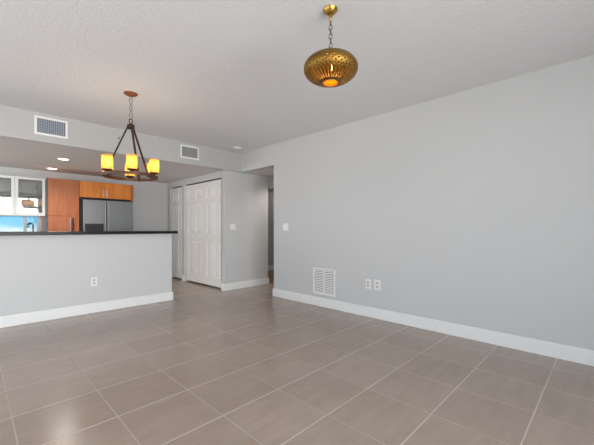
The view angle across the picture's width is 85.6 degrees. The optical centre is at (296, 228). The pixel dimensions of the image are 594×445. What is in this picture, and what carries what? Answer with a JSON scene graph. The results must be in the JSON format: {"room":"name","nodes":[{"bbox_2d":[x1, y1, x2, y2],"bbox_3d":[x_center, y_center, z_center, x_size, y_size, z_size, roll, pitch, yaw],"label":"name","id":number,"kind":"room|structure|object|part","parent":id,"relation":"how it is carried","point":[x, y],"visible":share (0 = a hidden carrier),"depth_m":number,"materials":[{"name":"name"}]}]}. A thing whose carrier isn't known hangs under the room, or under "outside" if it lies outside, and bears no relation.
{"room":"empty living room","nodes":[
{"label":"empty living room","id":0,"kind":"room"},
{"bbox_2d":[0,166,167,230],"bbox_3d":[-4.734,0.035,5.614,0.120,2.147,6.600,0,0,44],"label":"wall","id":1,"kind":"structure","parent":0,"point":[150,204],"depth_m":6.93,"materials":[{"name":"paint"}]},
{"bbox_2d":[0,175,14,215],"bbox_3d":[-4.798,-0.530,5.130,0.464,0.633,0.390,0,0,44],"label":"upper cabinet","id":2,"kind":"object","parent":1,"relation":"attached to","point":[7,183],"visible":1,"depth_m":5.23,"materials":[{"name":"white paint"}]},
{"bbox_2d":[15,176,44,216],"bbox_3d":[-4.524,-0.531,5.409,0.464,0.633,0.390,0,0,44],"label":"upper cabinet","id":3,"kind":"object","parent":1,"relation":"attached to","point":[29,191],"visible":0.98,"depth_m":5.42,"materials":[{"name":"white paint"}]},
{"bbox_2d":[18,194,41,197],"bbox_3d":[-4.491,-0.552,5.377,0.260,0.015,0.354,0,0,44],"label":"shelf","id":4,"kind":"object","parent":3,"relation":"attached to","point":[19,195],"depth_m":5.38,"materials":[{"name":"white"}]},
{"bbox_2d":[23,217,41,231],"bbox_3d":[-5.423,-0.101,4.903,0.070,0.420,2.620,0,0,44],"label":"window","id":5,"kind":"structure","parent":1,"relation":"in","point":[39,219],"depth_m":5.69,"materials":[{"name":"white glass"}]},
{"bbox_2d":[79,181,133,201],"bbox_3d":[-3.701,-0.690,6.130,0.632,0.317,0.891,0,0,44],"label":"upper cabinet","id":6,"kind":"object","parent":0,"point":[87,189],"visible":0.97,"depth_m":5.92,"materials":[{"name":"brown wood"}]},
{"bbox_3d":[-3.679,-0.705,5.763,0.019,0.281,0.390,0,0,44],"label":"cabinet door","id":7,"kind":"part","parent":6,"relation":"part of","materials":[{"name":"brown wood"}]},
{"bbox_3d":[-3.385,-0.706,6.063,0.019,0.281,0.444,0,0,44],"label":"cabinet door","id":8,"kind":"part","parent":6,"relation":"part of","materials":[{"name":"brown wood"}]},
{"bbox_3d":[-3.212,-0.691,6.241,0.020,0.317,0.047,0,0,44],"label":"filler panel","id":9,"kind":"part","parent":6,"relation":"part of","materials":[{"name":"brown wood"}]},
{"bbox_2d":[0,170,267,316],"bbox_3d":[-2.979,0.032,4.026,0.130,2.147,6.785,0,0,44],"label":"wall","id":10,"kind":"structure","parent":0,"point":[38,272],"depth_m":4.42,"materials":[{"name":"paint"}]},
{"bbox_2d":[34,115,67,138],"bbox_3d":[-2.983,-1.233,3.895,0.010,0.221,0.327,0,0,44],"label":"air vent","id":11,"kind":"object","parent":10,"relation":"attached to","point":[46,126],"visible":1,"depth_m":3.88,"materials":[{"name":"white metal"}]},
{"bbox_2d":[40,120,64,135],"bbox_3d":[-2.982,-1.233,3.895,0.006,0.169,0.275,0,0,44],"label":"grille","id":12,"kind":"object","parent":11,"relation":"attached to","point":[47,127],"depth_m":3.90,"materials":[{"name":"silver metal"}]},
{"bbox_2d":[0,292,172,327],"bbox_3d":[-3.657,1.044,3.313,0.136,0.125,4.816,0,0,44],"label":"baseboard","id":13,"kind":"structure","parent":10,"relation":"attached to","point":[31,317],"depth_m":4.11,"materials":[{"name":"white wood"}]},
{"bbox_2d":[0,231,177,235],"bbox_3d":[-3.698,0.054,3.398,0.440,0.040,4.842,0,0,44],"label":"countertop","id":14,"kind":"structure","parent":10,"relation":"on","point":[45,232],"depth_m":4.11,"materials":[{"name":"black stone"}]},
{"bbox_2d":[91,277,96,285],"bbox_3d":[-2.679,0.697,4.231,0.009,0.118,0.072,0,0,44],"label":"wall outlet","id":15,"kind":"object","parent":10,"relation":"attached to","point":[93,279],"visible":1,"depth_m":4.23,"materials":[{"name":"white plastic"}]},
{"bbox_2d":[0,105,240,171],"bbox_3d":[-3.206,-1.272,3.689,0.020,0.461,6.190,0,0,44],"label":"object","id":16,"kind":"structure","parent":10,"relation":"attached to","point":[14,122],"depth_m":4.34,"materials":[{"name":"grey paint"}]},
{"bbox_2d":[180,144,198,159],"bbox_3d":[-1.730,-1.235,5.175,0.010,0.212,0.316,0,0,44],"label":"air vent","id":17,"kind":"object","parent":10,"relation":"attached to","point":[189,152],"visible":1,"depth_m":5.17,"materials":[{"name":"white metal"}]},
{"bbox_2d":[185,147,196,157],"bbox_3d":[-1.729,-1.235,5.175,0.006,0.160,0.234,0,0,44],"label":"grille","id":18,"kind":"object","parent":17,"relation":"attached to","point":[190,152],"depth_m":5.18,"materials":[{"name":"grey metal"}]},
{"bbox_2d":[230,224,235,229],"bbox_3d":[-1.165,-0.035,5.821,0.010,0.118,0.122,0,0,44],"label":"light switch","id":19,"kind":"object","parent":10,"relation":"attached to","point":[232,226],"visible":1,"depth_m":5.82,"materials":[{"name":"white plastic"}]},
{"bbox_2d":[0,136,273,182],"bbox_3d":[-2.394,-1.093,5.490,3.400,0.100,9.900,0,0,44],"label":"ceiling","id":20,"kind":"structure","parent":0,"point":[14,152],"depth_m":5.03,"materials":[{"name":"white paint"}]},
{"bbox_2d":[167,171,221,282],"bbox_3d":[-2.124,0.030,6.586,2.250,2.147,0.100,0,0,44],"label":"wall","id":21,"kind":"structure","parent":0,"point":[216,175],"depth_m":6.79,"materials":[{"name":"paint"}]},
{"bbox_2d":[172,187,181,278],"bbox_3d":[-2.617,0.086,7.068,0.558,1.978,0.040,0,0,44],"label":"door","id":22,"kind":"structure","parent":21,"relation":"in","point":[176,192],"depth_m":7.05,"materials":[{"name":"white wood"}]},
{"bbox_2d":[184,185,184,274],"bbox_3d":[-2.368,0.027,6.751,0.030,1.905,0.004,0,0,44],"label":"trim","id":23,"kind":"structure","parent":21,"relation":"attached to","point":[184,185],"depth_m":6.75,"materials":[{"name":"white wood"}]},
{"bbox_2d":[186,183,203,283],"bbox_3d":[-2.068,0.085,6.508,0.726,1.978,0.072,0,0,44],"label":"door","id":24,"kind":"structure","parent":21,"relation":"in","point":[194,193],"depth_m":6.49,"materials":[{"name":"white wood"}]},
{"bbox_2d":[172,178,220,188],"bbox_3d":[-2.067,-0.918,6.539,2.100,0.016,0.025,0,0,44],"label":"tracks","id":25,"kind":"object","parent":21,"relation":"attached to","point":[219,178],"visible":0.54,"depth_m":6.36,"materials":[{"name":"black metal"}]},
{"bbox_2d":[204,179,220,287],"bbox_3d":[-1.570,0.084,6.021,0.656,1.978,0.072,0,0,44],"label":"door","id":26,"kind":"structure","parent":21,"relation":"in","point":[212,189],"depth_m":6.04,"materials":[{"name":"white wood"}]},
{"bbox_2d":[221,278,268,290],"bbox_3d":[-1.497,1.040,6.613,1.606,0.125,1.047,0,0,44],"label":"baseboard","id":27,"kind":"structure","parent":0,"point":[250,283],"depth_m":5.99,"materials":[{"name":"white wood"}]},
{"bbox_2d":[268,177,273,265],"bbox_3d":[-0.699,-0.193,8.650,0.100,2.588,3.015,0,0,44],"label":"wall","id":28,"kind":"structure","parent":0,"point":[270,179],"depth_m":8.57,"materials":[{"name":"grey paint"}]},
{"bbox_2d":[0,270,593,444],"bbox_3d":[-0.086,1.147,3.234,10.050,0.106,9.900,0,0,44],"label":"floor","id":29,"kind":"structure","parent":0,"point":[207,364],"depth_m":2.31,"materials":[{"name":"tile"}]},
{"bbox_2d":[42,178,78,231],"bbox_3d":[-4.165,0.130,5.647,0.643,1.955,0.446,0,0,44],"label":"tall cabinet","id":30,"kind":"object","parent":29,"relation":"on","point":[61,195],"visible":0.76,"depth_m":5.44,"materials":[{"name":"brown wood"}]},
{"bbox_3d":[-4.218,0.130,5.390,0.270,1.955,0.004,0,0,44],"label":"panel","id":31,"kind":"part","parent":30,"relation":"part of","materials":[{"name":"brown wood"}]},
{"bbox_3d":[-4.013,0.420,5.419,0.019,1.274,0.317,0,0,44],"label":"cabinet door","id":32,"kind":"part","parent":30,"relation":"part of","materials":[{"name":"brown wood"}]},
{"bbox_3d":[-3.974,-0.535,5.461,0.019,0.623,0.435,0,0,44],"label":"cabinet door","id":33,"kind":"part","parent":30,"relation":"part of","materials":[{"name":"brown wood"}]},
{"bbox_3d":[-3.860,0.420,5.576,0.019,1.274,0.114,0,0,44],"label":"cabinet door","id":34,"kind":"part","parent":30,"relation":"part of","materials":[{"name":"brown wood"}]},
{"bbox_2d":[79,197,132,230],"bbox_3d":[-3.681,0.273,6.113,0.646,1.667,0.890,0,0,44],"label":"refrigerator","id":35,"kind":"object","parent":29,"relation":"on","point":[97,215],"depth_m":5.88,"materials":[{"name":"silver metal"}]},
{"bbox_3d":[-3.663,0.266,5.795,0.067,1.580,0.364,0,0,44],"label":"freezer door","id":36,"kind":"part","parent":35,"relation":"part of","materials":[{"name":"silver metal"}]},
{"bbox_3d":[-3.471,0.016,5.906,0.056,0.940,0.021,0,0,44],"label":"door handle","id":37,"kind":"part","parent":35,"relation":"part of","materials":[{"name":"silver metal"}]},
{"bbox_3d":[-3.371,0.266,6.093,0.067,1.580,0.456,0,0,44],"label":"fridge door","id":38,"kind":"part","parent":35,"relation":"part of","materials":[{"name":"silver metal"}]},
{"bbox_2d":[0,0,593,152],"bbox_3d":[-0.498,-1.447,1.038,7.560,0.120,6.190,0,0,44],"label":"ceiling","id":39,"kind":"structure","parent":0,"point":[226,75],"depth_m":2.56,"materials":[{"name":"white paint"}]},
{"bbox_2d":[101,91,158,181],"bbox_3d":[-1.700,-0.950,3.279,0.554,0.870,0.559,0,0,44],"label":"chandelier","id":40,"kind":"object","parent":39,"relation":"hanging from","point":[131,165],"visible":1,"depth_m":3.23,"materials":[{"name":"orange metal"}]},
{"bbox_2d":[101,154,112,170],"bbox_3d":[-1.820,-0.627,3.074,0.097,0.160,0.097,0,0,44],"label":"candle","id":41,"kind":"object","parent":40,"relation":"on","point":[106,159],"depth_m":3.04,"materials":[{"name":"yellow glass"}]},
{"bbox_3d":[-1.804,-0.779,3.199,0.223,0.528,0.024,0,0,-37],"label":"rod","id":42,"kind":"part","parent":40,"relation":"part of","materials":[{"name":"brown metal"}]},
{"bbox_2d":[125,163,134,178],"bbox_3d":[-1.816,-0.627,3.486,0.097,0.160,0.097,0,0,44],"label":"candle","id":43,"kind":"object","parent":40,"relation":"on","point":[129,176],"depth_m":3.45,"materials":[{"name":"yellow glass"}]},
{"bbox_3d":[-1.700,-1.239,3.279,0.029,0.242,0.028,0,0,-21],"label":"chain","id":44,"kind":"part","parent":40,"relation":"part of","materials":[{"name":"grey metal"}]},
{"bbox_2d":[126,154,136,170],"bbox_3d":[-1.582,-0.627,3.071,0.097,0.160,0.097,0,0,44],"label":"candle","id":45,"kind":"object","parent":40,"relation":"on","point":[131,159],"depth_m":3.03,"materials":[{"name":"yellow glass"}]},
{"bbox_3d":[-1.716,-0.779,3.409,0.024,0.528,0.223,0,0,-7],"label":"rod","id":46,"kind":"part","parent":40,"relation":"part of","materials":[{"name":"brown metal"}]},
{"bbox_3d":[-1.578,-0.779,3.228,0.223,0.528,0.024,0,0,23],"label":"rod","id":47,"kind":"part","parent":40,"relation":"part of","materials":[{"name":"brown metal"}]},
{"bbox_2d":[149,159,158,174],"bbox_3d":[-1.461,-0.627,3.276,0.097,0.160,0.097,0,0,44],"label":"candle","id":48,"kind":"object","parent":40,"relation":"on","point":[153,163],"depth_m":3.24,"materials":[{"name":"yellow glass"}]},
{"bbox_2d":[304,4,357,87],"bbox_3d":[0.213,-1.154,2.028,0.342,0.467,0.342,0,0,-25],"label":"globe pendant","id":49,"kind":"object","parent":39,"relation":"hanging from","point":[330,67],"visible":1,"depth_m":1.96,"materials":[{"name":"gold metal"}]},
{"bbox_3d":[0.212,-1.216,2.028,0.022,0.210,0.022,0,0,-21],"label":"chain","id":50,"kind":"part","parent":49,"relation":"part of","materials":[{"name":"grey metal"}]},
{"bbox_3d":[0.213,-1.014,2.028,0.342,0.181,0.342,0,0,44],"label":"lamp shade","id":51,"kind":"part","parent":49,"relation":"part of","materials":[{"name":"gold metal"}]},
{"bbox_2d":[324,80,337,85],"bbox_3d":[0.213,-0.926,2.028,0.095,0.002,0.095,0,0,44],"label":"diffuser","id":52,"kind":"object","parent":49,"relation":"attached to","point":[326,82],"depth_m":2.03,"materials":[{"name":"orange glass"}]},
{"bbox_2d":[241,55,593,349],"bbox_3d":[1.711,-0.207,3.292,7.560,2.608,0.120,0,0,44],"label":"wall","id":53,"kind":"structure","parent":0,"point":[474,207],"depth_m":3.25,"materials":[{"name":"paint"}]},
{"bbox_2d":[283,223,287,230],"bbox_3d":[-0.182,-0.029,5.054,0.125,0.118,0.010,0,0,44],"label":"light switch","id":54,"kind":"object","parent":53,"relation":"attached to","point":[285,225],"visible":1,"depth_m":5.05,"materials":[{"name":"white plastic"}]},
{"bbox_2d":[313,267,334,296],"bbox_3d":[0.377,0.745,4.508,0.400,0.372,0.012,0,0,44],"label":"air vent","id":55,"kind":"object","parent":53,"relation":"in","point":[323,279],"visible":1,"depth_m":4.50,"materials":[{"name":"white metal"}]},
{"bbox_2d":[365,279,370,288],"bbox_3d":[0.890,0.690,4.007,0.078,0.120,0.009,0,0,44],"label":"wall outlet","id":56,"kind":"object","parent":53,"relation":"attached to","point":[368,281],"visible":1,"depth_m":4.00,"materials":[{"name":"white plastic"}]},
{"bbox_2d":[374,280,380,290],"bbox_3d":[0.981,0.687,3.917,0.090,0.126,0.009,0,0,44],"label":"wall outlet","id":57,"kind":"object","parent":53,"relation":"attached to","point":[377,283],"visible":1,"depth_m":3.91,"materials":[{"name":"white plastic"}]},
{"bbox_2d":[273,288,593,365],"bbox_3d":[1.920,1.034,3.079,6.366,0.125,0.136,0,0,44],"label":"baseboard","id":58,"kind":"structure","parent":53,"relation":"attached to","point":[550,349],"depth_m":3.24,"materials":[{"name":"white wood"}]}
]}

